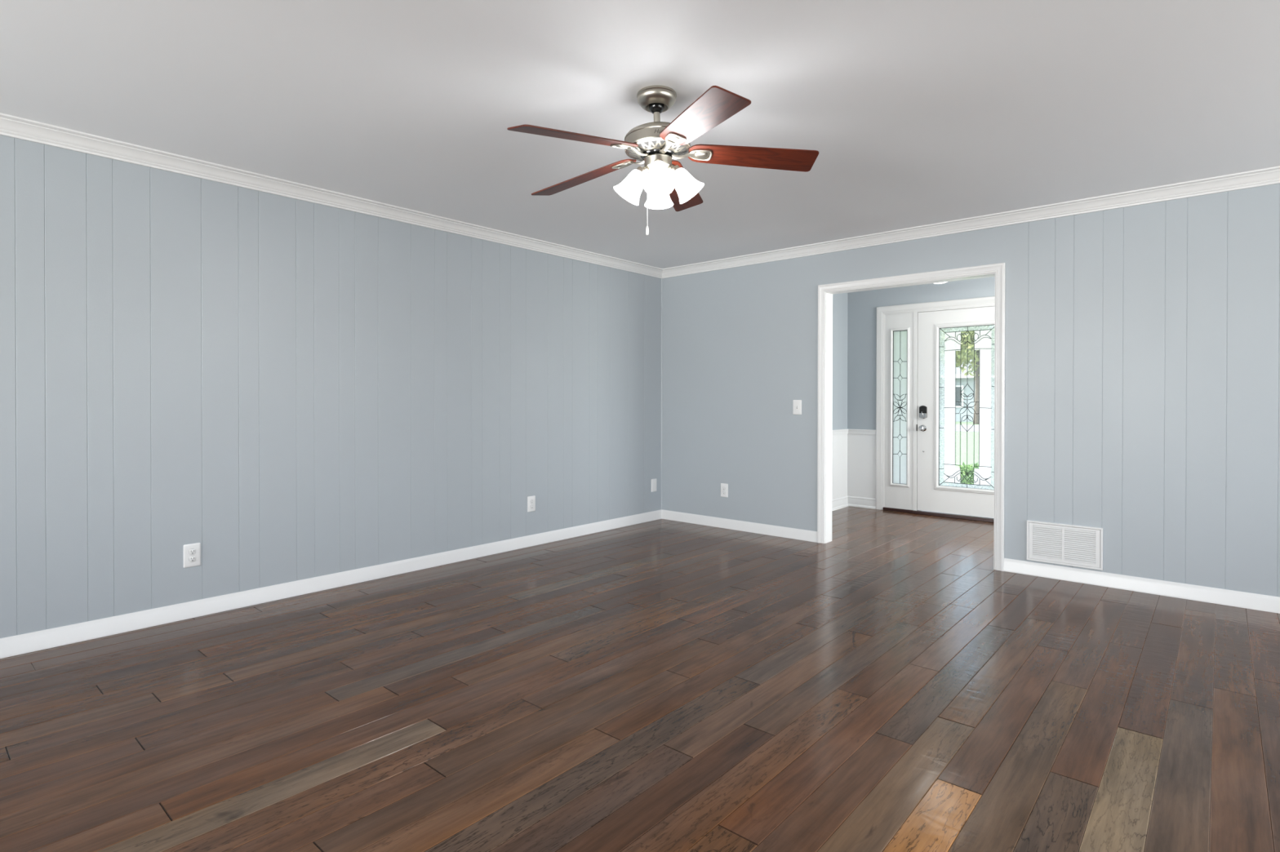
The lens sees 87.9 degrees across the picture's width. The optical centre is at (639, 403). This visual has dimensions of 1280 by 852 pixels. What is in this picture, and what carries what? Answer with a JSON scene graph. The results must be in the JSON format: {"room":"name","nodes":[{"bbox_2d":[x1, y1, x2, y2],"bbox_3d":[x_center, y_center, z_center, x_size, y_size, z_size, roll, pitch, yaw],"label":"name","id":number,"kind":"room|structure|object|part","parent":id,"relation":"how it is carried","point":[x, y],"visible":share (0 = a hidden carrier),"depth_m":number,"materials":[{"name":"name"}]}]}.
{"room":"empty living room","nodes":[
{"label":"empty living room","id":0,"kind":"room"},
{"bbox_2d":[0,134,661,638],"bbox_3d":[-2.730,-0.071,3.271,0.120,2.440,8.800,0,0,41],"label":"wall","id":1,"kind":"structure","parent":0,"point":[290,389],"depth_m":3.85,"materials":[{"name":"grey paint"}]},
{"bbox_2d":[183,542,200,568],"bbox_3d":[-2.398,0.814,3.558,0.010,0.124,0.079,0,0,41],"label":"wall outlet","id":2,"kind":"object","parent":1,"relation":"attached to","point":[192,552],"visible":1,"depth_m":3.56,"materials":[{"name":"white plastic"}]},
{"bbox_2d":[188,555,195,562],"bbox_3d":[-2.396,0.833,3.556,0.004,0.031,0.031,0,0,41],"label":"receptacle","id":3,"kind":"object","parent":2,"relation":"attached to","point":[191,558],"depth_m":3.55,"materials":[{"name":"grey plastic"}]},
{"bbox_2d":[188,548,195,555],"bbox_3d":[-2.396,0.794,3.556,0.004,0.031,0.031,0,0,41],"label":"receptacle","id":4,"kind":"object","parent":2,"relation":"attached to","point":[191,551],"depth_m":3.55,"materials":[{"name":"grey plastic"}]},
{"bbox_2d":[0,510,662,658],"bbox_3d":[-2.680,1.105,3.233,0.014,0.088,8.800,0,0,41],"label":"baseboard","id":5,"kind":"structure","parent":1,"relation":"attached to","point":[13,646],"depth_m":3.85,"materials":[{"name":"white paint"}]},
{"bbox_2d":[0,112,662,278],"bbox_3d":[-2.657,-1.252,3.202,0.070,0.078,8.800,0,0,41],"label":"trim","id":6,"kind":"structure","parent":1,"relation":"attached to","point":[14,126],"depth_m":3.81,"materials":[{"name":"white paint"}]},
{"bbox_2d":[527,495,535,511],"bbox_3d":[-0.865,0.802,5.309,0.010,0.124,0.079,0,0,41],"label":"wall outlet","id":7,"kind":"object","parent":1,"relation":"attached to","point":[531,500],"visible":1,"depth_m":5.30,"materials":[{"name":"white plastic"}]},
{"bbox_2d":[651,478,656,492],"bbox_3d":[0.138,0.794,6.456,0.007,0.124,0.079,0,0,41],"label":"blank wall plate","id":8,"kind":"object","parent":1,"relation":"attached to","point":[653,481],"visible":1,"depth_m":6.45,"materials":[{"name":"white plastic"}]},
{"bbox_2d":[0,506,1279,851],"bbox_3d":[0.671,1.167,1.608,7.200,0.013,10.768,0,0,41],"label":"floor","id":9,"kind":"structure","parent":0,"point":[660,685],"depth_m":2.49,"materials":[{"name":"brown wood"}]},
{"bbox_2d":[0,0,1279,268],"bbox_3d":[0.025,-1.325,0.853,7.440,0.100,9.040,0,0,41],"label":"ceiling","id":10,"kind":"structure","parent":0,"point":[915,113],"depth_m":2.79,"materials":[{"name":"white paint"}]},
{"bbox_2d":[506,84,818,235],"bbox_3d":[0.044,-0.992,2.766,1.263,0.586,1.273,0,0,41],"label":"ceiling fan","id":11,"kind":"object","parent":10,"relation":"hanging from","point":[667,184],"visible":1,"depth_m":2.71,"materials":[{"name":"brown wood"}]},
{"bbox_3d":[-0.234,-1.010,2.518,0.532,0.006,0.147,-8,18,-38],"label":"fan blade","id":12,"kind":"part","parent":11,"relation":"part of","materials":[{"name":"brown wood"}]},
{"bbox_3d":[-0.251,-1.011,2.980,0.532,0.007,0.147,-7,10,34],"label":"fan blade","id":13,"kind":"part","parent":11,"relation":"part of","materials":[{"name":"brown wood"}]},
{"bbox_3d":[-0.048,-0.900,2.763,0.131,0.141,0.127,0,0,41],"label":"lamp shade","id":14,"kind":"part","parent":11,"relation":"part of","materials":[{"name":"white glass"}]},
{"bbox_3d":[0.015,-0.967,2.763,0.067,0.051,0.050,0,0,-2],"label":"light arm","id":15,"kind":"part","parent":11,"relation":"part of","materials":[{"name":"silver metal"}]},
{"bbox_3d":[0.031,-0.719,2.763,0.012,0.038,0.012,0,0,41],"label":"chain pull","id":16,"kind":"part","parent":11,"relation":"part of","materials":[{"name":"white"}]},
{"bbox_3d":[0.075,-0.912,2.656,0.047,0.055,0.047,0,0,41],"label":"light bulb","id":17,"kind":"part","parent":11,"relation":"part of","materials":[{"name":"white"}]},
{"bbox_3d":[0.079,-0.903,2.887,0.127,0.141,0.133,0,0,41],"label":"lamp shade","id":18,"kind":"part","parent":11,"relation":"part of","materials":[{"name":"white glass"}]},
{"bbox_3d":[0.077,-0.902,2.635,0.129,0.141,0.131,0,0,41],"label":"lamp shade","id":19,"kind":"part","parent":11,"relation":"part of","materials":[{"name":"white glass"}]},
{"bbox_3d":[0.137,-0.969,2.760,0.067,0.050,0.050,0,0,5],"label":"light arm","id":20,"kind":"part","parent":11,"relation":"part of","materials":[{"name":"silver metal"}]},
{"bbox_3d":[0.182,-1.024,3.139,0.147,0.006,0.532,-15,-8,14],"label":"fan blade","id":21,"kind":"part","parent":11,"relation":"part of","materials":[{"name":"brown wood"}]},
{"bbox_3d":[0.204,-0.905,2.760,0.133,0.142,0.128,0,0,41],"label":"lamp shade","id":22,"kind":"part","parent":11,"relation":"part of","materials":[{"name":"white glass"}]},
{"bbox_3d":[0.210,-1.021,2.392,0.147,0.007,0.532,13,0,-21],"label":"fan blade","id":23,"kind":"part","parent":11,"relation":"part of","materials":[{"name":"brown wood"}]},
{"bbox_3d":[0.467,-1.030,2.776,0.532,0.006,0.147,3,-13,-2],"label":"fan blade","id":24,"kind":"part","parent":11,"relation":"part of","materials":[{"name":"brown wood"}]},
{"bbox_2d":[832,293,848,430],"bbox_3d":[1.685,-0.087,6.735,0.120,2.440,1.988,0,0,41],"label":"wall","id":25,"kind":"structure","parent":0,"point":[839,300],"depth_m":7.19,"materials":[{"name":"grey paint"}]},
{"bbox_2d":[831,496,848,511],"bbox_3d":[1.691,1.078,6.642,0.022,0.112,1.848,0,0,41],"label":"baseboard","id":26,"kind":"structure","parent":25,"relation":"attached to","point":[842,502],"depth_m":7.17,"materials":[{"name":"white paint"}]},
{"bbox_2d":[832,429,875,435],"bbox_3d":[1.806,0.311,6.538,0.326,0.053,1.848,0,0,41],"label":"trim","id":27,"kind":"structure","parent":25,"relation":"attached to","point":[870,432],"depth_m":7.20,"materials":[{"name":"white paint"}]},
{"bbox_2d":[847,276,995,430],"bbox_3d":[3.678,-0.082,6.218,3.560,2.440,0.140,0,0,41],"label":"wall","id":28,"kind":"structure","parent":0,"point":[862,306],"depth_m":7.17,"materials":[{"name":"grey paint"}]},
{"bbox_2d":[831,434,875,499],"bbox_3d":[3.022,0.686,5.475,3.559,0.688,1.848,0,0,41],"label":"wainscoting","id":29,"kind":"structure","parent":28,"relation":"attached to","point":[854,455],"depth_m":7.22,"materials":[{"name":"white paint"}]},
{"bbox_2d":[847,495,875,509],"bbox_3d":[2.407,1.075,7.229,0.327,0.112,0.022,0,0,41],"label":"baseboard","id":30,"kind":"structure","parent":28,"relation":"attached to","point":[853,501],"depth_m":7.22,"materials":[{"name":"white paint"}]},
{"bbox_2d":[884,312,913,510],"bbox_3d":[2.726,0.080,6.981,0.299,2.046,0.058,0,0,41],"label":"window","id":31,"kind":"structure","parent":28,"relation":"in","point":[899,327],"depth_m":6.98,"materials":[{"name":"white paint"}]},
{"bbox_3d":[2.732,0.039,6.976,0.155,1.612,0.006,0,0,41],"label":"glass pane","id":32,"kind":"part","parent":31,"relation":"part of","materials":[{"name":"clear glass"}]},
{"bbox_3d":[2.718,0.039,6.959,0.206,1.664,0.016,0,0,41],"label":"glass frame","id":33,"kind":"part","parent":31,"relation":"part of","materials":[{"name":"white paint"}]},
{"bbox_2d":[875,296,995,511],"bbox_3d":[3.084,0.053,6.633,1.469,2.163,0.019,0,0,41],"label":"trim","id":34,"kind":"structure","parent":28,"relation":"attached to","point":[881,311],"depth_m":7.08,"materials":[{"name":"white paint"}]},
{"bbox_2d":[883,506,994,522],"bbox_3d":[3.122,1.120,6.681,1.315,0.029,0.185,0,0,41],"label":"threshold","id":35,"kind":"object","parent":28,"relation":"attached to","point":[917,512],"depth_m":6.65,"materials":[{"name":"brown wood"}]},
{"bbox_2d":[916,306,995,518],"bbox_3d":[3.204,0.083,6.526,0.952,2.035,0.112,0,0,41],"label":"door","id":36,"kind":"structure","parent":28,"relation":"in","point":[932,496],"depth_m":6.65,"materials":[{"name":"white paint"}]},
{"bbox_3d":[2.882,0.251,6.780,0.066,0.066,0.068,0,0,41],"label":"knob","id":37,"kind":"part","parent":36,"relation":"part of","materials":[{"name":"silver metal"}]},
{"bbox_3d":[3.211,0.035,6.528,0.616,1.674,0.016,0,0,41],"label":"glass frame","id":38,"kind":"part","parent":36,"relation":"part of","materials":[{"name":"clear glass"}]},
{"bbox_3d":[3.226,0.035,6.544,0.538,1.596,0.006,0,0,41],"label":"glass pane","id":39,"kind":"part","parent":36,"relation":"part of","materials":[{"name":"clear glass"}]},
{"bbox_2d":[662,183,1279,597],"bbox_3d":[2.962,-0.071,4.216,7.440,2.440,0.120,0,0,41],"label":"wall","id":40,"kind":"structure","parent":0,"point":[1142,342],"depth_m":4.21,"materials":[{"name":"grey paint"}]},
{"bbox_2d":[661,278,662,510],"bbox_3d":[0.213,-0.092,6.541,0.014,2.275,0.014,0,0,41],"label":"trim","id":41,"kind":"structure","parent":40,"relation":"attached to","point":[661,278],"depth_m":6.54,"materials":[{"name":"grey paint"}]},
{"bbox_2d":[720,483,728,497],"bbox_3d":[0.767,0.791,6.056,0.079,0.124,0.010,0,0,41],"label":"wall outlet","id":42,"kind":"object","parent":40,"relation":"attached to","point":[724,487],"visible":1,"depth_m":6.05,"materials":[{"name":"white plastic"}]},
{"bbox_2d":[661,509,817,542],"bbox_3d":[0.832,1.093,5.997,1.661,0.088,0.014,0,0,41],"label":"baseboard","id":43,"kind":"structure","parent":40,"relation":"attached to","point":[753,527],"depth_m":5.92,"materials":[{"name":"white paint"}]},
{"bbox_2d":[792,400,801,414],"bbox_3d":[1.316,0.032,5.567,0.079,0.124,0.016,0,0,41],"label":"light switch","id":44,"kind":"object","parent":40,"relation":"attached to","point":[797,404],"visible":1,"depth_m":5.57,"materials":[{"name":"white plastic"}]},
{"bbox_2d":[817,262,1005,571],"bbox_3d":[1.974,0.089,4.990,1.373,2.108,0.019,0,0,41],"label":"trim","id":45,"kind":"structure","parent":40,"relation":"attached to","point":[999,269],"depth_m":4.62,"materials":[{"name":"white paint"}]},
{"bbox_2d":[662,165,1279,278],"bbox_3d":[2.901,-1.252,4.138,7.200,0.078,0.070,0,0,41],"label":"trim","id":46,"kind":"structure","parent":40,"relation":"attached to","point":[1271,175],"depth_m":4.47,"materials":[{"name":"white paint"}]},
{"bbox_2d":[1026,520,1102,570],"bbox_3d":[2.752,0.916,4.316,0.421,0.265,0.014,0,0,41],"label":"air vent","id":47,"kind":"object","parent":40,"relation":"in","point":[1072,545],"visible":1,"depth_m":4.31,"materials":[{"name":"white metal"}]},
{"bbox_2d":[1004,558,1279,613],"bbox_3d":[4.057,1.112,3.174,4.167,0.088,0.014,0,0,41],"label":"baseboard","id":48,"kind":"structure","parent":40,"relation":"attached to","point":[1173,589],"depth_m":4.02,"materials":[{"name":"white paint"}]},
{"label":"outside","id":49,"kind":"structure","parent":0,"visible":0},
{"bbox_2d":[939,421,994,425],"bbox_3d":[34.461,1.267,45.679,120.000,0.250,36.000,0,0,41],"label":"lawn","id":50,"kind":"structure","parent":49,"point":[957,423],"depth_m":39.39,"materials":[{"name":"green plant"}]},
{"bbox_2d":[939,355,994,422],"bbox_3d":[23.831,-1.564,44.902,19.200,5.400,10.350,0,0,41],"label":"house","id":51,"kind":"structure","parent":50,"relation":"on","point":[969,380],"depth_m":41.94,"materials":[{"name":"grey"}]},
{"bbox_3d":[19.727,-0.454,42.499,1.560,1.200,0.019,0,0,41],"label":"pane","id":52,"kind":"part","parent":51,"relation":"part of","materials":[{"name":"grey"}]},
{"bbox_2d":[940,325,994,424],"bbox_3d":[19.007,-2.360,37.784,4.919,7.176,5.165,0,0,41],"label":"shade tree","id":53,"kind":"object","parent":50,"relation":"on","point":[961,356],"visible":0.16,"depth_m":37.60,"materials":[{"name":"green plant"}]},
{"bbox_3d":[19.008,-3.595,37.777,4.919,4.706,5.165,0,0,41],"label":"crown","id":54,"kind":"part","parent":53,"relation":"part of","materials":[{"name":"green plant"}]},
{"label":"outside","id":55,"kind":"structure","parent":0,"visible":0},
{"bbox_2d":[939,431,994,488],"bbox_3d":[10.147,1.403,17.901,120.000,0.250,21.832,0,0,41],"label":"driveway","id":56,"kind":"structure","parent":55,"point":[963,434],"depth_m":18.50,"materials":[{"name":"white concrete"}]},
{"bbox_2d":[952,462,985,488],"bbox_3d":[4.447,1.067,8.962,0.552,0.555,0.571,0,0,41],"label":"round shrub","id":57,"kind":"object","parent":56,"relation":"on","point":[971,468],"visible":0.19,"depth_m":8.88,"materials":[{"name":"green plant"}]},
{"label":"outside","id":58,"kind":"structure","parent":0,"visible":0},
{"bbox_2d":[939,424,993,431],"bbox_3d":[19.971,1.343,29.125,120.000,0.260,8.000,0,0,41],"label":"road","id":59,"kind":"structure","parent":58,"point":[957,426],"depth_m":32.28,"materials":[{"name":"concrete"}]}
]}

